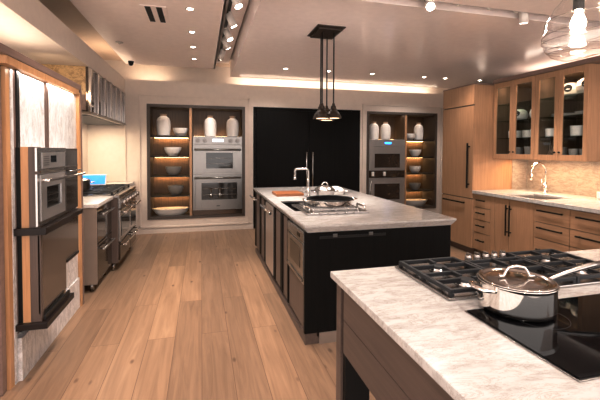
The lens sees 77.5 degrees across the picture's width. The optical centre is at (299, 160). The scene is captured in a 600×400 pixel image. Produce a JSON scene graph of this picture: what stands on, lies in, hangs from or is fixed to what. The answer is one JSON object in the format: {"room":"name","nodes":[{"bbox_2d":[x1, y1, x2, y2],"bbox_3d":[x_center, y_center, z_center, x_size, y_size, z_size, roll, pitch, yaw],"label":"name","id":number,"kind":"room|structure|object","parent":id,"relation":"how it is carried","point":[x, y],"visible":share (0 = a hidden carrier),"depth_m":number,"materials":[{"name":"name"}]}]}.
{"room":"store","nodes":[
{"label":"store","id":0,"kind":"room"},
{"bbox_2d":[82,124,87,174],"bbox_3d":[-2.994,-0.225,3.775,0.140,3.200,6.440,0,2,-15],"label":"wall","id":1,"kind":"structure","parent":0,"point":[84,127],"depth_m":6.17,"materials":[{"name":"beige paint"}]},
{"bbox_2d":[0,0,124,92],"bbox_3d":[-2.344,-1.171,2.728,0.590,0.240,7.540,0,2,-15],"label":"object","id":2,"kind":"structure","parent":1,"relation":"attached to","point":[29,28],"depth_m":3.45,"materials":[{"name":"beige paint"}]},
{"bbox_2d":[42,64,125,124],"bbox_3d":[-3.001,-0.845,5.291,0.623,0.565,2.130,0,2,-15],"label":"range hood","id":3,"kind":"object","parent":1,"relation":"attached to","point":[103,103],"visible":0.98,"depth_m":4.71,"materials":[{"name":"metal"}]},
{"bbox_2d":[39,0,244,66],"bbox_3d":[1.158,-1.743,2.912,7.460,0.080,10.140,0,2,-15],"label":"ceiling","id":4,"kind":"structure","parent":0,"point":[64,10],"depth_m":5.00,"materials":[{"name":"paint"}]},
{"bbox_2d":[70,0,225,68],"bbox_3d":[-1.047,-1.540,1.994,1.485,0.050,9.480,0,2,-15],"label":"ceiling","id":5,"kind":"structure","parent":0,"point":[145,42],"depth_m":4.58,"materials":[{"name":"paint"}]},
{"bbox_2d":[139,4,169,22],"bbox_3d":[-1.554,-1.570,4.022,0.260,0.012,0.500,0,2,-15],"label":"ceiling vent","id":6,"kind":"object","parent":5,"relation":"in","point":[151,13],"visible":1,"depth_m":3.98,"materials":[{"name":"metal"}]},
{"bbox_2d":[185,7,194,10],"bbox_3d":[-1.138,-1.573,3.873,0.100,0.018,0.100,0,2,-15],"label":"recessed light","id":7,"kind":"object","parent":5,"relation":"in","point":[189,8],"visible":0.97,"depth_m":3.87,"materials":[{"name":"white glass"}]},
{"bbox_2d":[0,228,481,399],"bbox_3d":[0.986,1.467,2.944,7.800,0.100,10.100,0,2,-15],"label":"floor","id":8,"kind":"structure","parent":0,"point":[198,315],"depth_m":2.99,"materials":[{"name":"brown wood"}]},
{"bbox_2d":[0,43,83,396],"bbox_3d":[-2.263,0.358,2.776,0.760,2.100,1.500,0,2,-15],"label":"display stand","id":9,"kind":"object","parent":8,"relation":"on","point":[41,107],"visible":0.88,"depth_m":2.48,"materials":[{"name":"brown wood"}]},
{"bbox_2d":[14,147,85,331],"bbox_3d":[-1.806,0.489,2.730,0.238,1.175,0.770,0,2,-15],"label":"wall oven","id":10,"kind":"object","parent":9,"relation":"attached to","point":[41,195],"visible":0.98,"depth_m":2.42,"materials":[{"name":"silver metal"}]},
{"bbox_2d":[64,148,82,263],"bbox_3d":[-1.921,0.361,3.050,0.180,0.920,0.345,0,2,-15],"label":"wall oven","id":11,"kind":"object","parent":9,"relation":"attached to","point":[72,249],"visible":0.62,"depth_m":3.07,"materials":[{"name":"metal"}]},
{"bbox_2d":[83,201,114,291],"bbox_3d":[-2.554,0.924,4.098,0.865,0.888,0.670,0,2,-15],"label":"base cabinet","id":12,"kind":"object","parent":8,"relation":"on","point":[97,228],"visible":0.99,"depth_m":3.89,"materials":[{"name":"silver metal"}]},
{"bbox_2d":[83,196,112,207],"bbox_3d":[-2.570,0.458,4.080,0.828,0.040,0.690,0,2,-15],"label":"countertop","id":13,"kind":"structure","parent":12,"relation":"on","point":[93,201],"depth_m":4.11,"materials":[{"name":"white stone"}]},
{"bbox_2d":[83,184,140,270],"bbox_3d":[-2.743,0.854,5.029,0.974,0.972,1.180,0,2,-15],"label":"gas range","id":14,"kind":"object","parent":8,"relation":"on","point":[123,216],"visible":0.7,"depth_m":4.75,"materials":[{"name":"silver metal"}]},
{"bbox_2d":[83,178,94,190],"bbox_3d":[-2.793,0.281,4.703,0.372,0.190,0.284,0,2,-15],"label":"cooking pot","id":15,"kind":"object","parent":14,"relation":"on","point":[86,182],"visible":0.27,"depth_m":4.68,"materials":[{"name":"metal"}]},
{"bbox_2d":[83,174,106,185],"bbox_3d":[-2.925,0.276,5.279,0.360,0.162,0.119,0,2,-15],"label":"panel","id":16,"kind":"object","parent":14,"relation":"on","point":[100,179],"visible":0.75,"depth_m":5.26,"materials":[{"name":"blue plastic"}]},
{"bbox_2d":[253,107,359,228],"bbox_3d":[0.119,0.130,7.508,2.155,2.295,0.538,0,2,-15],"label":"tall cabinet","id":17,"kind":"object","parent":8,"relation":"on","point":[288,139],"visible":0.5,"depth_m":7.26,"materials":[{"name":"black wood"}]},
{"bbox_2d":[250,192,450,344],"bbox_3d":[0.256,0.937,4.400,1.334,0.868,2.922,0,2,-15],"label":"kitchen island","id":18,"kind":"object","parent":8,"relation":"on","point":[311,306],"visible":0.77,"depth_m":2.98,"materials":[{"name":"black wood"}]},
{"bbox_2d":[260,201,273,274],"bbox_3d":[-0.366,0.890,4.295,0.106,0.762,0.595,0,2,-15],"label":"dishwasher","id":19,"kind":"object","parent":18,"relation":"in","point":[268,208],"visible":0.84,"depth_m":4.33,"materials":[{"name":"metal"}]},
{"bbox_2d":[286,220,305,284],"bbox_3d":[-0.033,0.755,3.145,0.048,0.413,0.546,0,2,-15],"label":"drawer microwave","id":20,"kind":"object","parent":18,"relation":"in","point":[295,260],"visible":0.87,"depth_m":3.08,"materials":[{"name":"metal"}]},
{"bbox_2d":[253,186,456,232],"bbox_3d":[0.308,0.439,4.332,1.315,0.128,2.850,0,2,-15],"label":"island countertop","id":21,"kind":"structure","parent":18,"relation":"on","point":[383,213],"depth_m":3.29,"materials":[{"name":"white stone"}]},
{"bbox_2d":[272,191,303,195],"bbox_3d":[-0.157,0.413,4.711,0.340,0.031,0.320,0,2,-15],"label":"cutting board","id":22,"kind":"object","parent":21,"relation":"on","point":[276,193],"visible":1,"depth_m":4.59,"materials":[{"name":"brown wood"}]},
{"bbox_2d":[282,201,304,210],"bbox_3d":[0.004,0.576,3.821,0.297,0.222,0.702,0,2,-15],"label":"sink","id":23,"kind":"object","parent":21,"relation":"in","point":[289,204],"visible":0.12,"depth_m":4.00,"materials":[{"name":"black metal"}]},
{"bbox_2d":[293,168,309,196],"bbox_3d":[0.028,0.261,4.444,0.217,0.353,0.070,0,2,-15],"label":"bridge faucet","id":24,"kind":"object","parent":21,"relation":"on","point":[295,169],"visible":0.98,"depth_m":4.45,"materials":[{"name":"metal"}]},
{"bbox_2d":[311,182,338,194],"bbox_3d":[0.300,0.344,4.508,0.314,0.182,0.250,1,2,19],"label":"casserole","id":25,"kind":"object","parent":21,"relation":"on","point":[323,189],"visible":0.7,"depth_m":4.43,"materials":[{"name":"metal"}]},
{"bbox_2d":[302,195,356,207],"bbox_3d":[0.290,0.393,3.607,0.452,0.065,0.452,1,2,28],"label":"skillet","id":26,"kind":"object","parent":21,"relation":"on","point":[327,201],"visible":1,"depth_m":3.50,"materials":[{"name":"silver metal"}]},
{"bbox_2d":[332,186,347,194],"bbox_3d":[0.453,0.377,4.788,0.323,0.102,0.239,0,2,-15],"label":"serving dish","id":27,"kind":"object","parent":21,"relation":"on","point":[341,191],"visible":0.59,"depth_m":4.71,"materials":[{"name":"white ceramic"}]},
{"bbox_2d":[336,284,453,399],"bbox_3d":[1.351,1.016,1.369,2.095,0.898,1.335,0,2,-15],"label":"island base cabinet","id":28,"kind":"object","parent":8,"relation":"on","point":[368,358],"visible":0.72,"depth_m":1.39,"materials":[{"name":"brown wood"}]},
{"bbox_2d":[330,249,599,399],"bbox_3d":[1.367,0.550,1.359,2.167,0.030,1.395,0,2,-15],"label":"countertop","id":29,"kind":"structure","parent":28,"relation":"on","point":[469,359],"depth_m":1.11,"materials":[{"name":"white stone"}]},
{"bbox_2d":[395,249,599,300],"bbox_3d":[0.973,0.496,1.727,0.960,0.051,0.412,0,2,-15],"label":"gas cooktop","id":30,"kind":"object","parent":29,"relation":"in","point":[449,279],"visible":0.69,"depth_m":1.72,"materials":[{"name":"metal"}]},
{"bbox_2d":[465,294,599,382],"bbox_3d":[1.099,0.533,1.241,0.965,0.008,0.415,0,2,-15],"label":"induction cooktop","id":31,"kind":"object","parent":29,"relation":"in","point":[569,342],"visible":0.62,"depth_m":1.14,"materials":[{"name":"glass"}]},
{"bbox_2d":[468,261,599,322],"bbox_3d":[0.875,0.446,1.358,0.563,0.156,0.257,0,2,-15],"label":"saucepan","id":32,"kind":"object","parent":31,"relation":"on","point":[524,295],"visible":1,"depth_m":1.26,"materials":[{"name":"silver metal"}]},
{"bbox_2d":[442,84,511,253],"bbox_3d":[2.670,0.126,5.731,0.730,2.430,0.695,0,2,-15],"label":"tall cabinet","id":33,"kind":"object","parent":8,"relation":"on","point":[468,163],"visible":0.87,"depth_m":5.45,"materials":[{"name":"brown wood"}]},
{"bbox_2d":[473,194,490,257],"bbox_3d":[2.949,0.913,5.298,0.978,0.885,0.316,0,2,-15],"label":"base cabinet","id":34,"kind":"object","parent":8,"relation":"on","point":[482,203],"visible":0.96,"depth_m":5.16,"materials":[{"name":"brown wood"}]},
{"bbox_2d":[490,196,494,254],"bbox_3d":[2.926,0.919,5.086,0.750,0.885,0.074,0,2,-15],"label":"filler panel","id":35,"kind":"object","parent":8,"relation":"on","point":[492,210],"visible":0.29,"depth_m":4.98,"materials":[{"name":"brown wood"}]},
{"bbox_2d":[494,197,534,256],"bbox_3d":[3.087,0.929,4.777,0.978,0.885,0.596,0,2,-15],"label":"base cabinet","id":36,"kind":"object","parent":8,"relation":"on","point":[514,219],"visible":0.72,"depth_m":4.65,"materials":[{"name":"brown wood"}]},
{"bbox_2d":[533,204,571,252],"bbox_3d":[3.220,0.944,4.274,0.978,0.885,0.436,0,2,-15],"label":"base cabinet","id":37,"kind":"object","parent":8,"relation":"on","point":[551,224],"visible":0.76,"depth_m":4.14,"materials":[{"name":"brown wood"}]},
{"bbox_2d":[570,210,599,250],"bbox_3d":[3.352,0.960,3.772,0.978,0.885,0.596,0,2,-15],"label":"base cabinet","id":38,"kind":"object","parent":8,"relation":"on","point":[584,226],"visible":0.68,"depth_m":3.79,"materials":[{"name":"brown wood"}]},
{"bbox_3d":[-3.117,0.865,6.008,0.751,0.888,0.883,0,2,-15],"label":"base cabinet","id":39,"kind":"object","parent":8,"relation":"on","visible":0},
{"bbox_2d":[106,182,133,185],"bbox_3d":[-3.127,0.400,5.992,0.728,0.040,0.884,0,2,-15],"label":"countertop","id":40,"kind":"structure","parent":39,"relation":"on","point":[129,183],"depth_m":6.29,"materials":[{"name":"white stone"}]},
{"bbox_3d":[3.506,0.977,3.192,0.978,0.885,0.596,0,2,-15],"label":"base cabinet","id":41,"kind":"object","parent":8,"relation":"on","visible":0},
{"bbox_2d":[472,189,599,213],"bbox_3d":[3.261,0.480,4.180,0.998,0.042,2.685,0,2,-15],"label":"countertop","id":42,"kind":"structure","parent":41,"relation":"on","point":[590,204],"depth_m":4.49,"materials":[{"name":"white stone"}]},
{"bbox_2d":[512,159,526,188],"bbox_3d":[3.240,0.196,5.534,0.266,0.444,0.030,0,2,-15],"label":"backsplash","id":43,"kind":"structure","parent":42,"relation":"on","point":[519,167],"depth_m":5.52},
{"bbox_2d":[518,195,558,199],"bbox_3d":[2.958,0.571,4.669,0.496,0.205,0.556,0,2,-15],"label":"sink","id":44,"kind":"object","parent":42,"relation":"in","point":[526,196],"visible":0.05,"depth_m":4.93,"materials":[{"name":"metal"}]},
{"bbox_2d":[530,162,547,192],"bbox_3d":[3.214,0.226,5.052,0.270,0.414,0.112,0,2,-15],"label":"kitchen faucet","id":45,"kind":"object","parent":42,"relation":"on","point":[544,186],"visible":1,"depth_m":5.04,"materials":[{"name":"silver metal"}]},
{"bbox_2d":[87,60,447,229],"bbox_3d":[-0.086,-0.325,7.563,7.500,3.200,0.600,0,2,-15],"label":"wall","id":46,"kind":"structure","parent":0,"point":[104,142],"depth_m":7.02,"materials":[{"name":"beige paint"}]},
{"bbox_2d":[136,225,252,233],"bbox_3d":[0.093,1.246,7.340,6.320,0.075,0.015,0,2,-15],"label":"baseboard","id":47,"kind":"structure","parent":46,"relation":"attached to","point":[233,227],"depth_m":6.80,"materials":[{"name":"beige paint"}]},
{"bbox_2d":[147,104,244,219],"bbox_3d":[-1.917,0.017,7.011,1.714,2.045,0.472,0,2,-15],"label":"display alcove","id":48,"kind":"object","parent":46,"relation":"in","point":[192,117],"visible":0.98,"depth_m":7.04,"materials":[{"name":"wood"}]},
{"bbox_2d":[156,114,170,135],"bbox_3d":[-2.480,-0.646,6.796,0.250,0.394,0.250,0,2,-15],"label":"ceramic vase","id":49,"kind":"object","parent":48,"relation":"on","point":[163,124],"visible":0.98,"depth_m":6.70,"materials":[{"name":"ceramic"}]},
{"bbox_2d":[150,156,188,156],"bbox_3d":[-2.378,-0.075,6.897,0.665,0.022,0.410,0,2,-15],"label":"shelf","id":50,"kind":"object","parent":48,"relation":"attached to","point":[150,156],"depth_m":6.70,"materials":[{"name":"wood"}]},
{"bbox_2d":[150,136,188,137],"bbox_3d":[-2.377,-0.438,6.886,0.665,0.022,0.410,0,2,-15],"label":"shelf","id":51,"kind":"object","parent":48,"relation":"attached to","point":[150,136],"depth_m":6.77,"materials":[{"name":"metal"}]},
{"bbox_2d":[150,174,189,176],"bbox_3d":[-2.380,0.279,6.908,0.665,0.022,0.410,0,2,-15],"label":"shelf","id":52,"kind":"object","parent":48,"relation":"attached to","point":[151,175],"depth_m":6.80,"materials":[{"name":"wood"}]},
{"bbox_2d":[151,193,189,196],"bbox_3d":[-2.381,0.636,6.918,0.665,0.022,0.410,0,2,-15],"label":"shelf","id":53,"kind":"object","parent":48,"relation":"attached to","point":[152,194],"depth_m":6.78,"materials":[{"name":"wood"}]},
{"bbox_2d":[152,207,189,214],"bbox_3d":[-2.376,0.932,6.893,0.660,0.114,0.330,0,2,-15],"label":"platter","id":54,"kind":"object","parent":48,"relation":"in","point":[161,210],"visible":1,"depth_m":6.80,"materials":[{"name":"white ceramic"}]},
{"bbox_2d":[164,147,180,155],"bbox_3d":[-2.323,-0.166,6.832,0.300,0.159,0.300,0,2,-15],"label":"ceramic bowl","id":55,"kind":"object","parent":48,"relation":"on","point":[171,151],"visible":1,"depth_m":6.73,"materials":[{"name":"white ceramic"}]},
{"bbox_2d":[165,166,181,175],"bbox_3d":[-2.314,0.189,6.845,0.290,0.159,0.290,0,2,-15],"label":"ceramic bowl","id":56,"kind":"object","parent":48,"relation":"on","point":[171,170],"visible":0.98,"depth_m":6.75,"materials":[{"name":"white ceramic"}]},
{"bbox_2d":[168,185,183,194],"bbox_3d":[-2.277,0.541,6.865,0.290,0.169,0.290,0,2,-15],"label":"ceramic bowl","id":57,"kind":"object","parent":48,"relation":"on","point":[173,189],"visible":1,"depth_m":6.77,"materials":[{"name":"white ceramic"}]},
{"bbox_2d":[173,128,188,135],"bbox_3d":[-2.186,-0.522,6.857,0.280,0.144,0.280,0,2,-15],"label":"ceramic bowl","id":58,"kind":"object","parent":48,"relation":"on","point":[178,131],"visible":0.88,"depth_m":6.76,"materials":[{"name":"white ceramic"}]},
{"bbox_2d":[193,136,241,214],"bbox_3d":[-1.556,0.270,7.052,0.888,1.436,0.512,0,2,-15],"label":"double wall oven","id":59,"kind":"object","parent":48,"relation":"in","point":[217,160],"visible":1,"depth_m":6.87,"materials":[{"name":"metal"}]},
{"bbox_2d":[204,116,216,135],"bbox_3d":[-1.673,-0.640,6.968,0.230,0.384,0.230,0,2,-15],"label":"ceramic vase","id":60,"kind":"object","parent":59,"relation":"on","point":[210,127],"visible":0.87,"depth_m":6.88,"materials":[{"name":"ceramic"}]},
{"bbox_2d":[226,116,238,136],"bbox_3d":[-1.276,-0.642,7.073,0.230,0.384,0.230,0,2,-15],"label":"ceramic vase","id":61,"kind":"object","parent":59,"relation":"on","point":[232,126],"visible":1,"depth_m":6.99,"materials":[{"name":"ceramic"}]},
{"bbox_2d":[123,94,442,228],"bbox_3d":[0.002,0.054,7.276,6.320,2.460,0.022,0,2,-15],"label":"trim","id":62,"kind":"structure","parent":46,"relation":"attached to","point":[139,95],"depth_m":6.86,"materials":[{"name":"beige paint"}]},
{"bbox_2d":[366,111,436,208],"bbox_3d":[2.094,0.004,8.070,1.638,2.040,0.472,0,2,-15],"label":"display alcove","id":63,"kind":"object","parent":46,"relation":"in","point":[401,124],"visible":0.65,"depth_m":8.19,"materials":[{"name":"wood"}]},
{"bbox_2d":[369,139,404,203],"bbox_3d":[1.757,0.267,7.937,0.810,1.416,0.494,0,2,-15],"label":"double wall oven","id":64,"kind":"object","parent":63,"relation":"in","point":[386,157],"visible":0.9,"depth_m":7.75,"materials":[{"name":"metal"}]},
{"bbox_2d":[369,122,378,138],"bbox_3d":[1.542,-0.625,7.818,0.216,0.370,0.216,0,2,-15],"label":"ceramic vase","id":65,"kind":"object","parent":64,"relation":"on","point":[373,128],"visible":0.79,"depth_m":7.73,"materials":[{"name":"ceramic"}]},
{"bbox_2d":[380,122,390,139],"bbox_3d":[1.803,-0.626,7.887,0.216,0.370,0.216,0,2,-15],"label":"ceramic vase","id":66,"kind":"object","parent":64,"relation":"on","point":[385,130],"visible":0.95,"depth_m":7.81,"materials":[{"name":"ceramic"}]},
{"bbox_2d":[407,134,415,139],"bbox_3d":[2.352,-0.509,8.005,0.240,0.129,0.240,0,2,-15],"label":"ceramic bowl","id":67,"kind":"object","parent":63,"relation":"on","point":[409,136],"visible":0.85,"depth_m":7.92,"materials":[{"name":"white ceramic"}]},
{"bbox_2d":[409,166,420,172],"bbox_3d":[2.486,0.194,8.093,0.250,0.149,0.250,0,2,-15],"label":"ceramic bowl","id":68,"kind":"object","parent":63,"relation":"on","point":[414,169],"visible":0.96,"depth_m":8.01,"materials":[{"name":"white ceramic"}]},
{"bbox_2d":[409,183,420,189],"bbox_3d":[2.485,0.561,8.104,0.250,0.149,0.250,0,2,-15],"label":"ceramic bowl","id":69,"kind":"object","parent":63,"relation":"on","point":[414,186],"visible":1,"depth_m":8.02,"materials":[{"name":"white ceramic"}]},
{"bbox_2d":[409,150,420,156],"bbox_3d":[2.487,-0.162,8.082,0.250,0.149,0.250,0,2,-15],"label":"ceramic bowl","id":70,"kind":"object","parent":63,"relation":"on","point":[414,153],"visible":1,"depth_m":8.00,"materials":[{"name":"white ceramic"}]},
{"bbox_2d":[406,199,427,205],"bbox_3d":[2.516,0.914,8.185,0.600,0.114,0.300,0,2,-15],"label":"bowl","id":71,"kind":"object","parent":63,"relation":"in","point":[411,202],"visible":0.86,"depth_m":8.08,"materials":[{"name":"white ceramic"}]},
{"bbox_2d":[414,123,422,139],"bbox_3d":[2.571,-0.631,8.111,0.200,0.370,0.200,0,2,-15],"label":"ceramic vase","id":72,"kind":"object","parent":63,"relation":"on","point":[418,129],"visible":0.94,"depth_m":8.03,"materials":[{"name":"ceramic"}]},
{"bbox_2d":[406,188,432,191],"bbox_3d":[2.506,0.645,8.210,0.675,0.022,0.410,0,2,-15],"label":"shelf","id":73,"kind":"object","parent":63,"relation":"attached to","point":[407,189],"depth_m":8.16,"materials":[{"name":"wood"}]},
{"bbox_2d":[406,172,432,174],"bbox_3d":[2.507,0.278,8.199,0.675,0.022,0.410,0,2,-15],"label":"shelf","id":74,"kind":"object","parent":63,"relation":"attached to","point":[407,173],"depth_m":8.19,"materials":[{"name":"wood"}]},
{"bbox_2d":[407,156,433,157],"bbox_3d":[2.509,-0.078,8.189,0.675,0.022,0.410,0,2,-15],"label":"shelf","id":75,"kind":"object","parent":63,"relation":"attached to","point":[407,156],"depth_m":8.06,"materials":[{"name":"wood"}]},
{"bbox_2d":[230,0,599,88],"bbox_3d":[1.635,-1.618,5.515,5.010,0.320,3.800,0,2,-15],"label":"ceiling","id":76,"kind":"structure","parent":0,"point":[402,42],"depth_m":4.54,"materials":[{"name":"paint"}]},
{"bbox_2d":[214,0,248,68],"bbox_3d":[-0.220,-1.603,2.211,0.265,0.170,9.480,0,2,-15],"label":"trim","id":77,"kind":"structure","parent":76,"relation":"attached to","point":[238,14],"depth_m":4.76,"materials":[{"name":"paint"}]},
{"bbox_2d":[218,0,231,60],"bbox_3d":[-0.838,-1.678,4.332,0.035,0.030,4.500,0,2,-15],"label":"track","id":78,"kind":"object","parent":77,"relation":"attached to","point":[230,1],"visible":0.64,"depth_m":4.52,"materials":[{"name":"metal"}]},
{"bbox_2d":[218,49,225,59],"bbox_3d":[-1.200,-1.628,5.751,0.082,0.169,0.154,-1,2,-39],"label":"track spotlight","id":79,"kind":"object","parent":78,"relation":"attached to","point":[222,51],"visible":1,"depth_m":5.72,"materials":[{"name":"white metal"}]},
{"bbox_2d":[221,36,230,49],"bbox_3d":[-1.017,-1.609,5.122,0.087,0.170,0.152,2,2,42],"label":"track spotlight","id":80,"kind":"object","parent":78,"relation":"attached to","point":[225,42],"visible":0.81,"depth_m":5.09,"materials":[{"name":"white metal"}]},
{"bbox_2d":[222,27,232,40],"bbox_3d":[-0.913,-1.595,4.725,0.140,0.171,0.087,0,2,6],"label":"track spotlight","id":81,"kind":"object","parent":78,"relation":"attached to","point":[225,30],"visible":1,"depth_m":4.69,"materials":[{"name":"white metal"}]},
{"bbox_2d":[225,11,236,27],"bbox_3d":[-0.774,-1.579,4.199,0.142,0.171,0.086,-1,2,-28],"label":"track spotlight","id":82,"kind":"object","parent":78,"relation":"attached to","point":[229,16],"visible":1,"depth_m":4.17,"materials":[{"name":"white metal"}]},
{"bbox_2d":[231,0,242,8],"bbox_3d":[-0.626,-1.561,3.631,0.138,0.171,0.087,1,2,20],"label":"track spotlight","id":83,"kind":"object","parent":78,"relation":"attached to","point":[237,4],"visible":1,"depth_m":3.60,"materials":[{"name":"white metal"}]},
{"bbox_2d":[307,24,345,120],"bbox_3d":[0.283,-0.937,4.123,0.310,0.970,0.400,0,2,-15],"label":"pendant light","id":84,"kind":"object","parent":76,"relation":"hanging from","point":[320,31],"visible":1,"depth_m":4.05,"materials":[{"name":"brown metal"}]},
{"bbox_2d":[428,0,599,20],"bbox_3d":[2.850,-1.477,0.915,5.010,0.320,5.400,0,2,-15],"label":"ceiling","id":85,"kind":"structure","parent":0,"point":[546,7],"depth_m":3.36,"materials":[{"name":"paint"}]},
{"bbox_2d":[541,0,599,61],"bbox_3d":[1.419,-0.936,1.899,0.316,0.831,0.316,1,2,11],"label":"glass pendant","id":86,"kind":"object","parent":85,"relation":"hanging from","point":[578,22],"visible":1,"depth_m":1.89,"materials":[{"name":"clear glass"}]},
{"bbox_2d":[573,0,584,11],"bbox_3d":[1.418,-0.821,1.902,0.100,0.110,0.100,0,2,-15],"label":"socket","id":87,"kind":"object","parent":86,"relation":"attached to","point":[578,5],"depth_m":1.89,"materials":[{"name":"metal"}]},
{"bbox_3d":[1.758,-1.488,3.503,4.000,0.020,0.030,0,2,-15],"label":"track","id":88,"kind":"object","parent":85,"relation":"attached to","visible":0},
{"bbox_2d":[424,0,434,10],"bbox_3d":[1.156,-1.401,3.334,0.081,0.150,0.149,1,2,10],"label":"track spotlight","id":89,"kind":"object","parent":88,"relation":"attached to","point":[429,5],"visible":0.98,"depth_m":3.29,"materials":[{"name":"white metal"}]},
{"bbox_2d":[519,11,528,23],"bbox_3d":[2.168,-1.403,3.619,0.082,0.154,0.126,1,2,28],"label":"track spotlight","id":90,"kind":"object","parent":88,"relation":"attached to","point":[523,16],"visible":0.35,"depth_m":3.60,"materials":[{"name":"white metal"}]},
{"bbox_3d":[3.975,-0.237,5.152,0.880,3.200,7.340,0,2,-15],"label":"wall","id":91,"kind":"structure","parent":0,"visible":0},
{"bbox_2d":[493,75,535,159],"bbox_3d":[3.174,-0.552,5.121,0.678,1.065,0.688,0,2,-15],"label":"upper cabinet","id":92,"kind":"object","parent":91,"relation":"attached to","point":[509,96],"visible":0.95,"depth_m":5.33,"materials":[{"name":"brown wood"}]},
{"bbox_2d":[508,131,521,137],"bbox_3d":[3.012,-0.365,5.234,0.170,0.099,0.170,0,2,-15],"label":"serving bowl","id":93,"kind":"object","parent":92,"relation":"on","point":[519,133],"visible":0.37,"depth_m":5.16,"materials":[{"name":"white ceramic"}]},
{"bbox_2d":[500,119,530,122],"bbox_3d":[3.201,-0.545,5.128,0.594,0.008,0.643,0,2,-15],"label":"shelf","id":94,"kind":"object","parent":92,"relation":"attached to","point":[501,120],"depth_m":5.32,"materials":[{"name":"brown wood"}]},
{"bbox_2d":[500,100,531,106],"bbox_3d":[3.202,-0.780,5.121,0.594,0.008,0.643,0,2,-15],"label":"shelf","id":95,"kind":"object","parent":92,"relation":"attached to","point":[525,103],"depth_m":5.27,"materials":[{"name":"brown wood"}]},
{"bbox_2d":[501,137,530,138],"bbox_3d":[3.200,-0.305,5.135,0.594,0.008,0.643,0,2,-15],"label":"shelf","id":96,"kind":"object","parent":92,"relation":"attached to","point":[501,137],"depth_m":5.10,"materials":[{"name":"brown wood"}]},
{"bbox_2d":[516,147,522,153],"bbox_3d":[3.029,-0.118,5.174,0.100,0.129,0.100,0,2,-15],"label":"tumbler","id":97,"kind":"object","parent":92,"relation":"in","point":[519,150],"visible":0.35,"depth_m":5.13,"materials":[{"name":"glass"}]},
{"bbox_2d":[517,109,527,119],"bbox_3d":[3.066,-0.635,5.220,0.210,0.163,0.210,0,2,-15],"label":"round vase","id":98,"kind":"object","parent":92,"relation":"on","point":[521,113],"visible":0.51,"depth_m":5.14,"materials":[{"name":"white ceramic"}]},
{"bbox_2d":[522,130,529,137],"bbox_3d":[3.063,-0.359,5.041,0.120,0.099,0.120,0,2,-15],"label":"serving bowl","id":99,"kind":"object","parent":92,"relation":"on","point":[525,133],"visible":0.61,"depth_m":5.00,"materials":[{"name":"white ceramic"}]},
{"bbox_2d":[524,147,530,153],"bbox_3d":[3.072,-0.118,5.010,0.120,0.139,0.120,0,2,-15],"label":"tumbler","id":100,"kind":"object","parent":92,"relation":"in","point":[527,149],"visible":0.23,"depth_m":4.98,"materials":[{"name":"glass"}]},
{"bbox_2d":[443,55,599,91],"bbox_3d":[3.401,-1.061,3.671,0.980,0.066,5.020,0,2,-15],"label":"trim","id":101,"kind":"structure","parent":91,"relation":"attached to","point":[595,60],"depth_m":4.53,"materials":[{"name":"brown wood"}]},
{"bbox_2d":[527,160,599,196],"bbox_3d":[3.917,0.257,3.578,0.039,0.444,4.099,0,2,-15],"label":"backsplash","id":102,"kind":"structure","parent":91,"relation":"attached to","point":[568,177],"depth_m":4.94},
{"bbox_2d":[534,63,599,161],"bbox_3d":[3.348,-0.532,4.463,0.678,1.065,0.668,0,2,-15],"label":"upper cabinet","id":103,"kind":"object","parent":91,"relation":"attached to","point":[550,98],"visible":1,"depth_m":4.42,"materials":[{"name":"brown wood"}]},
{"bbox_2d":[545,128,553,136],"bbox_3d":[3.138,-0.346,4.637,0.170,0.099,0.170,0,2,-15],"label":"serving bowl","id":104,"kind":"object","parent":103,"relation":"on","point":[549,132],"visible":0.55,"depth_m":4.60,"materials":[{"name":"white ceramic"}]},
{"bbox_2d":[541,135,582,137],"bbox_3d":[3.374,-0.285,4.478,0.594,0.008,0.623,0,2,-15],"label":"shelf","id":105,"kind":"object","parent":103,"relation":"attached to","point":[542,136],"depth_m":4.63,"materials":[{"name":"brown glass"}]},
{"bbox_2d":[541,93,583,100],"bbox_3d":[3.376,-0.760,4.464,0.594,0.008,0.623,0,2,-15],"label":"shelf","id":106,"kind":"object","parent":103,"relation":"attached to","point":[579,96],"depth_m":4.57,"materials":[{"name":"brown glass"}]},
{"bbox_2d":[542,114,582,119],"bbox_3d":[3.375,-0.525,4.471,0.594,0.008,0.623,0,2,-15],"label":"shelf","id":107,"kind":"object","parent":103,"relation":"attached to","point":[577,116],"depth_m":4.68,"materials":[{"name":"brown glass"}]},
{"bbox_2d":[563,147,566,154],"bbox_3d":[3.192,-0.099,4.556,0.100,0.129,0.100,0,2,-15],"label":"tumbler","id":108,"kind":"object","parent":103,"relation":"in","point":[564,148],"visible":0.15,"depth_m":4.51,"materials":[{"name":"glass"}]},
{"bbox_2d":[564,82,577,94],"bbox_3d":[3.332,-0.862,4.600,0.240,0.186,0.240,0,2,-15],"label":"round vase","id":109,"kind":"object","parent":103,"relation":"on","point":[569,88],"visible":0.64,"depth_m":4.52,"materials":[{"name":"white ceramic"}]},
{"bbox_2d":[568,149,578,154],"bbox_3d":[3.206,-0.084,4.384,0.100,0.109,0.100,0,2,-15],"label":"bowl","id":110,"kind":"object","parent":103,"relation":"in","point":[571,151],"visible":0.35,"depth_m":4.35,"materials":[{"name":"grey ceramic"}]},
{"bbox_2d":[570,125,582,135],"bbox_3d":[3.241,-0.348,4.364,0.150,0.119,0.150,0,2,-15],"label":"serving bowl","id":111,"kind":"object","parent":103,"relation":"on","point":[575,130],"visible":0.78,"depth_m":4.31,"materials":[{"name":"white ceramic"}]},
{"bbox_2d":[575,78,583,92],"bbox_3d":[3.336,-0.862,4.312,0.260,0.202,0.260,0,2,-15],"label":"round vase","id":112,"kind":"object","parent":103,"relation":"on","point":[579,86],"visible":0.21,"depth_m":4.30,"materials":[{"name":"white ceramic"}]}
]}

